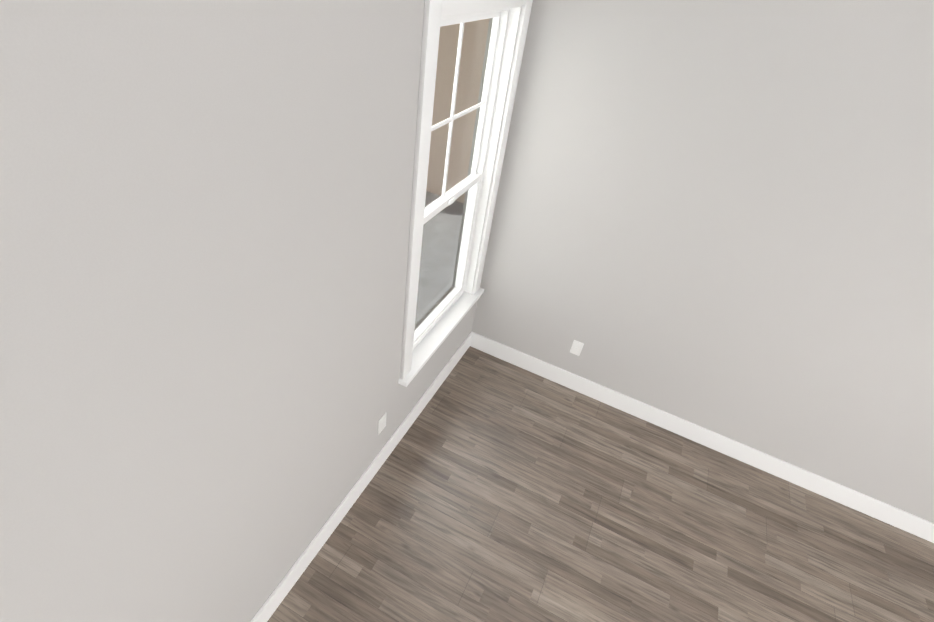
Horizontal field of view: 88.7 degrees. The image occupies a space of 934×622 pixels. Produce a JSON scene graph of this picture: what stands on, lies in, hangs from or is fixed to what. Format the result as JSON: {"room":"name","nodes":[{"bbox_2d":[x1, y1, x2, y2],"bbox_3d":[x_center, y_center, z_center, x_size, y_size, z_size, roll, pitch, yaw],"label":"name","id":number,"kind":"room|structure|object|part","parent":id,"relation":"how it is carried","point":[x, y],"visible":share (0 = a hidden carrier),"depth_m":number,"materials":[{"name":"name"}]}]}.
{"room":"empty room","nodes":[
{"label":"empty room","id":0,"kind":"room"},
{"bbox_2d":[0,0,492,621],"bbox_3d":[-0.777,0.249,1.183,0.150,2.800,4.264,22,40,15],"label":"wall","id":1,"kind":"structure","parent":0,"point":[204,222],"depth_m":1.09,"materials":[{"name":"paint"}]},
{"bbox_2d":[250,331,472,621],"bbox_3d":[-0.879,1.310,1.986,0.014,0.136,4.264,22,40,15],"label":"baseboard","id":2,"kind":"structure","parent":1,"relation":"attached to","point":[271,604],"depth_m":2.45,"materials":[{"name":"white wood"}]},
{"bbox_2d":[378,412,386,434],"bbox_3d":[-0.441,0.588,2.495,0.008,0.114,0.070,22,40,15],"label":"electrical outlet","id":3,"kind":"object","parent":1,"relation":"attached to","point":[381,423],"visible":1,"depth_m":2.48,"materials":[{"name":"white plastic"}]},
{"bbox_2d":[398,0,532,386],"bbox_3d":[-0.060,-0.570,2.346,0.167,1.747,1.011,22,40,15],"label":"window","id":4,"kind":"structure","parent":1,"relation":"in","point":[415,360],"depth_m":2.33,"materials":[{"name":"white wood"}]},
{"bbox_2d":[415,192,467,327],"bbox_3d":[-0.188,-0.260,2.637,0.001,0.773,0.753,22,40,15],"label":"screen","id":5,"kind":"object","parent":4,"relation":"attached to","point":[440,259],"depth_m":2.72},
{"bbox_3d":[-0.106,-0.564,2.377,0.031,1.514,0.707,22,40,15],"label":"glass","id":6,"kind":"part","parent":4,"relation":"part of","materials":[{"name":"clear glass"}]},
{"bbox_3d":[-0.105,-0.561,2.378,0.076,1.622,0.793,22,40,15],"label":"window sash","id":7,"kind":"part","parent":4,"relation":"part of","materials":[{"name":"white wood"}]},
{"bbox_2d":[267,346,933,621],"bbox_3d":[1.314,2.294,1.413,5.250,0.100,4.564,22,40,15],"label":"floor","id":8,"kind":"structure","parent":0,"point":[496,489],"depth_m":2.60,"materials":[{"name":"brown wood"}]},
{"bbox_2d":[472,0,933,522],"bbox_3d":[2.379,-0.002,2.169,5.100,2.800,0.150,22,40,15],"label":"wall","id":9,"kind":"structure","parent":0,"point":[716,216],"depth_m":2.39,"materials":[{"name":"paint"}]},
{"bbox_2d":[570,340,583,355],"bbox_3d":[0.731,0.247,3.187,0.070,0.114,0.008,22,40,15],"label":"electrical outlet","id":10,"kind":"object","parent":9,"relation":"attached to","point":[576,348],"visible":1,"depth_m":3.18,"materials":[{"name":"white plastic"}]},
{"bbox_2d":[470,332,933,542],"bbox_3d":[2.242,1.102,2.911,4.936,0.136,0.014,22,40,15],"label":"baseboard","id":11,"kind":"structure","parent":9,"relation":"attached to","point":[859,502],"depth_m":3.09,"materials":[{"name":"white wood"}]},
{"label":"outside","id":12,"kind":"structure","parent":0,"visible":0},
{"bbox_3d":[-35.915,-13.814,14.445,79.850,0.500,140.000,22,40,15],"label":"ground","id":13,"kind":"structure","parent":12,"visible":0},
{"bbox_2d":[415,19,488,324],"bbox_3d":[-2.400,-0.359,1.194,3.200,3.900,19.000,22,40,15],"label":"window glass","id":14,"kind":"object","parent":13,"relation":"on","point":[443,129],"depth_m":4.93,"materials":[{"name":"glass"}]}
]}

